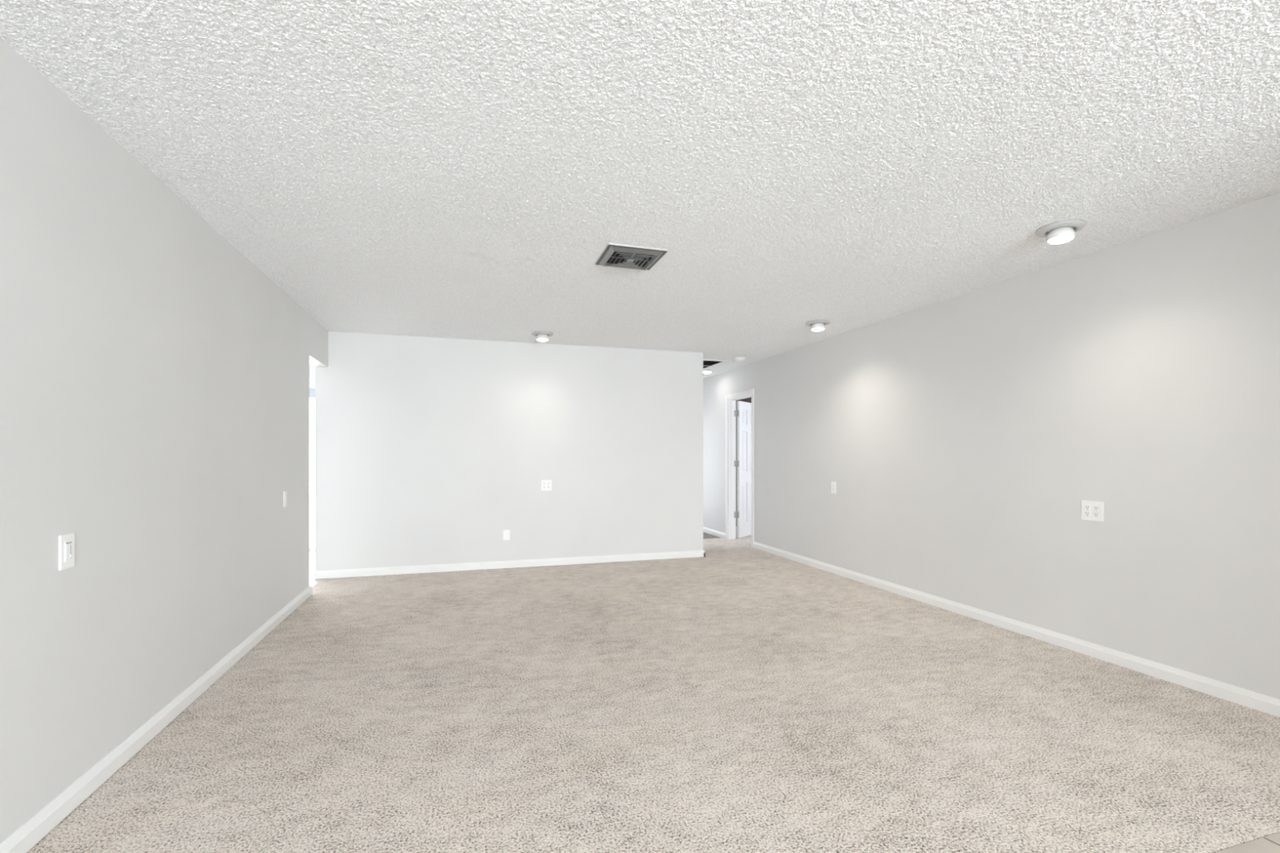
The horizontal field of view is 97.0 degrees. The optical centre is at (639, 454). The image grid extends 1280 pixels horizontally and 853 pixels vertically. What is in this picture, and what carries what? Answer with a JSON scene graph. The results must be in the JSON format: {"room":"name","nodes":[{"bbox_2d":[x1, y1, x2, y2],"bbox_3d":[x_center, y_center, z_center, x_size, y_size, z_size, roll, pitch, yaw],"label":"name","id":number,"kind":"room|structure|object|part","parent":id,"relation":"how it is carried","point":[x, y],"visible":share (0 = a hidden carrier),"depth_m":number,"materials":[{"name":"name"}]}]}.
{"room":"empty living room","nodes":[
{"label":"empty living room","id":0,"kind":"room"},
{"bbox_2d":[0,36,328,843],"bbox_3d":[-1.414,-0.015,-0.036,0.115,2.470,11.760,0,0,-17],"label":"wall","id":1,"kind":"structure","parent":0,"point":[154,380],"depth_m":2.22,"materials":[{"name":"paint"}]},
{"bbox_2d":[58,533,75,570],"bbox_3d":[-1.951,0.328,1.931,0.012,0.118,0.076,0,0,-17],"label":"dimmer switch","id":2,"kind":"object","parent":1,"relation":"attached to","point":[67,541],"visible":1,"depth_m":1.92,"materials":[{"name":"white plastic"}]},
{"bbox_2d":[0,585,312,852],"bbox_3d":[-1.304,1.177,-0.361,0.134,0.078,11.074,0,0,-17],"label":"baseboard","id":3,"kind":"structure","parent":1,"relation":"attached to","point":[23,839],"depth_m":2.24,"materials":[{"name":"white wood"}]},
{"bbox_2d":[283,490,286,506],"bbox_3d":[-2.667,0.331,4.258,0.008,0.118,0.074,0,0,-17],"label":"light switch","id":4,"kind":"object","parent":1,"relation":"attached to","point":[284,492],"visible":1,"depth_m":4.25,"materials":[{"name":"white plastic"}]},
{"bbox_2d":[309,363,315,388],"bbox_3d":[-2.655,-0.015,5.043,7.313,2.470,5.030,0,0,-17],"label":"wall","id":5,"kind":"structure","parent":0,"point":[312,385],"depth_m":7.11,"materials":[{"name":"paint"}]},
{"bbox_2d":[309,364,315,382],"bbox_3d":[-4.748,-1.010,6.847,2.100,0.200,0.118,0,0,-17],"label":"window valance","id":6,"kind":"object","parent":5,"relation":"attached to","point":[312,368],"visible":0.02,"depth_m":7.00,"materials":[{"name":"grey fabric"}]},
{"bbox_2d":[309,388,315,551],"bbox_3d":[-4.803,0.190,6.957,1.900,2.060,0.060,0,0,-17],"label":"window","id":7,"kind":"structure","parent":5,"relation":"in","point":[312,391],"depth_m":7.13,"materials":[{"name":"grey"}]},
{"bbox_2d":[315,331,702,570],"bbox_3d":[-1.236,-0.015,6.230,4.132,2.470,0.115,0,0,-17],"label":"wall","id":8,"kind":"structure","parent":0,"point":[428,450],"depth_m":6.09,"materials":[{"name":"paint"}]},
{"bbox_2d":[502,529,509,540],"bbox_3d":[-1.440,0.863,6.103,0.070,0.108,0.007,0,0,-17],"label":"blank plate","id":9,"kind":"object","parent":8,"relation":"attached to","point":[505,532],"visible":1,"depth_m":6.10,"materials":[{"name":"white plastic"}]},
{"bbox_2d":[313,550,705,579],"bbox_3d":[-1.229,1.178,6.221,4.164,0.078,0.134,0,0,-17],"label":"baseboard","id":10,"kind":"structure","parent":8,"relation":"attached to","point":[343,573],"depth_m":6.07,"materials":[{"name":"white wood"}]},
{"bbox_2d":[541,480,551,490],"bbox_3d":[-1.029,0.333,6.228,0.116,0.116,0.008,0,0,-17],"label":"electrical outlet","id":11,"kind":"object","parent":8,"relation":"attached to","point":[546,485],"visible":1,"depth_m":6.23,"materials":[{"name":"white plastic"}]},
{"bbox_2d":[0,0,1279,356],"bbox_3d":[0.079,-1.221,3.718,5.001,0.001,5.462,0,0,-17],"label":"ceiling","id":12,"kind":"structure","parent":0,"point":[454,169],"depth_m":2.19,"materials":[{"name":"white paint"}]},
{"bbox_2d":[531,331,553,341],"bbox_3d":[-0.982,-1.186,5.705,0.220,0.080,0.220,0,0,-17],"label":"recessed light","id":13,"kind":"object","parent":12,"relation":"in","point":[540,335],"visible":1,"depth_m":5.65,"materials":[{"name":"white"}]},
{"bbox_3d":[-0.982,-1.191,5.705,0.127,0.059,0.127,0,0,-17],"label":"bulb","id":14,"kind":"part","parent":13,"relation":"part of","materials":[{"name":"white glass"}]},
{"bbox_2d":[595,242,668,270],"bbox_3d":[-0.060,-1.209,3.490,0.364,0.036,0.364,0,0,-17],"label":"ceiling vent","id":15,"kind":"object","parent":12,"relation":"in","point":[625,256],"visible":1,"depth_m":3.45,"materials":[{"name":"black"}]},
{"bbox_3d":[-0.060,-1.203,3.490,0.174,0.018,0.174,0,0,28],"label":"plate","id":16,"kind":"part","parent":15,"relation":"part of","materials":[{"name":"metal"}]},
{"bbox_2d":[805,320,830,331],"bbox_3d":[1.643,-1.186,5.230,0.220,0.080,0.220,0,0,-17],"label":"recessed light","id":17,"kind":"object","parent":12,"relation":"in","point":[815,325],"visible":1,"depth_m":5.18,"materials":[{"name":"white"}]},
{"bbox_3d":[1.643,-1.191,5.230,0.127,0.059,0.127,0,0,-17],"label":"bulb","id":18,"kind":"part","parent":17,"relation":"part of","materials":[{"name":"white glass"}]},
{"bbox_2d":[1035,219,1086,244],"bbox_3d":[2.266,-1.186,3.051,0.220,0.080,0.220,0,0,-17],"label":"recessed light","id":19,"kind":"object","parent":12,"relation":"in","point":[1061,232],"visible":1,"depth_m":3.01,"materials":[{"name":"white glass"}]},
{"bbox_3d":[2.266,-1.191,3.051,0.127,0.059,0.127,0,0,-17],"label":"bulb","id":20,"kind":"part","parent":19,"relation":"part of","materials":[{"name":"white glass"}]},
{"bbox_2d":[26,526,1279,852],"bbox_3d":[-0.544,1.235,5.010,11.100,0.030,7.601,0,0,-17],"label":"floor","id":21,"kind":"structure","parent":0,"point":[739,697],"depth_m":2.47,"materials":[{"name":"carpet"}]},
{"bbox_2d":[702,352,769,378],"bbox_3d":[0.833,-1.221,8.107,0.924,0.001,2.488,0,0,-17],"label":"ceiling","id":22,"kind":"structure","parent":0,"point":[731,363],"depth_m":7.40,"materials":[{"name":"white paint"}]},
{"bbox_2d":[702,369,711,374],"bbox_3d":[0.919,-1.198,8.253,0.260,0.056,0.260,0,0,-17],"label":"flush ceiling light","id":23,"kind":"object","parent":22,"relation":"attached to","point":[704,371],"visible":0.48,"depth_m":8.17,"materials":[{"name":"white glass"}]},
{"bbox_2d":[702,358,725,368],"bbox_3d":[0.799,-1.217,7.562,0.435,0.018,0.680,0,0,-17],"label":"ceiling vent","id":24,"kind":"object","parent":22,"relation":"in","point":[707,363],"visible":0.55,"depth_m":7.42,"materials":[{"name":"black"}]},
{"bbox_2d":[734,356,745,361],"bbox_3d":[1.261,-1.205,7.139,0.132,0.043,0.132,0,0,-17],"label":"smoke detector","id":25,"kind":"object","parent":22,"relation":"attached to","point":[739,358],"visible":1,"depth_m":7.09,"materials":[{"name":"white plastic"}]},
{"bbox_2d":[736,397,751,526],"bbox_3d":[2.316,-0.015,9.924,2.748,2.470,0.115,0,0,-17],"label":"wall","id":26,"kind":"structure","parent":0,"point":[748,399],"depth_m":9.66,"materials":[{"name":"paint"}]},
{"bbox_2d":[702,193,1279,699],"bbox_3d":[3.055,-0.015,2.637,0.115,2.470,14.250,0,0,-17],"label":"wall","id":27,"kind":"structure","parent":0,"point":[962,440],"depth_m":3.56,"materials":[{"name":"paint"}]},
{"bbox_2d":[702,526,725,538],"bbox_3d":[1.077,1.187,8.853,0.019,0.078,1.206,0,0,-17],"label":"baseboard","id":28,"kind":"structure","parent":27,"relation":"attached to","point":[717,533],"depth_m":8.64,"materials":[{"name":"white wood"}]},
{"bbox_2d":[725,388,754,546],"bbox_3d":[1.440,0.172,7.895,0.146,2.095,0.838,0,0,-17],"label":"door frame","id":29,"kind":"structure","parent":27,"relation":"attached to","point":[731,402],"depth_m":8.21,"materials":[{"name":"white wood"}]},
{"bbox_2d":[733,400,751,537],"bbox_3d":[1.604,0.210,8.492,0.175,1.995,0.723,0,0,35],"label":"door","id":30,"kind":"structure","parent":27,"relation":"in","point":[743,514],"depth_m":8.37,"materials":[{"name":"white wood"}]},
{"bbox_2d":[831,481,835,493],"bbox_3d":[2.002,0.336,5.855,0.008,0.122,0.080,0,0,-17],"label":"electrical outlet","id":31,"kind":"object","parent":27,"relation":"attached to","point":[833,483],"visible":1,"depth_m":5.85,"materials":[{"name":"white plastic"}]},
{"bbox_2d":[752,542,1279,717],"bbox_3d":[3.291,1.181,1.641,0.019,0.078,12.206,0,0,-17],"label":"baseboard","id":32,"kind":"structure","parent":27,"relation":"attached to","point":[1255,700],"depth_m":3.51,"materials":[{"name":"white wood"}]},
{"bbox_2d":[1081,500,1103,521],"bbox_3d":[2.744,0.339,3.438,0.008,0.120,0.128,0,0,-17],"label":"electrical outlet","id":33,"kind":"object","parent":27,"relation":"attached to","point":[1091,510],"visible":1,"depth_m":3.43,"materials":[{"name":"white plastic"}]},
{"bbox_2d":[1084,511,1090,515],"bbox_3d":[2.735,0.358,3.461,0.002,0.028,0.033,0,0,-17],"label":"receptacle","id":34,"kind":"object","parent":33,"relation":"attached to","point":[1086,513],"depth_m":3.46,"materials":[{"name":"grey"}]},
{"bbox_2d":[1084,504,1090,510],"bbox_3d":[2.735,0.319,3.461,0.002,0.028,0.033,0,0,-17],"label":"receptacle","id":35,"kind":"object","parent":33,"relation":"attached to","point":[1087,507],"depth_m":3.46,"materials":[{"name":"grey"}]},
{"bbox_2d":[1093,511,1099,516],"bbox_3d":[2.749,0.358,3.413,0.002,0.028,0.033,0,0,-17],"label":"receptacle","id":36,"kind":"object","parent":33,"relation":"attached to","point":[1095,513],"depth_m":3.41,"materials":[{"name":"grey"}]},
{"bbox_2d":[1093,505,1099,510],"bbox_3d":[2.749,0.319,3.413,0.002,0.028,0.033,0,0,-17],"label":"receptacle","id":37,"kind":"object","parent":33,"relation":"attached to","point":[1095,507],"depth_m":3.41,"materials":[{"name":"grey plastic"}]},
{"bbox_2d":[1213,831,1279,852],"bbox_3d":[1.754,1.235,-1.740,4.941,0.030,6.645,0,0,-17],"label":"floor","id":38,"kind":"structure","parent":0,"point":[1270,843],"depth_m":1.76,"materials":[{"name":"beige tile"}]},
{"label":"outside","id":39,"kind":"structure","parent":0,"visible":0},
{"bbox_2d":[309,495,315,552],"bbox_3d":[-8.671,1.350,12.062,14.500,0.140,11.850,0,0,-17],"label":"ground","id":40,"kind":"structure","parent":39,"point":[312,498],"depth_m":10.88,"materials":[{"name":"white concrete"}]}
]}

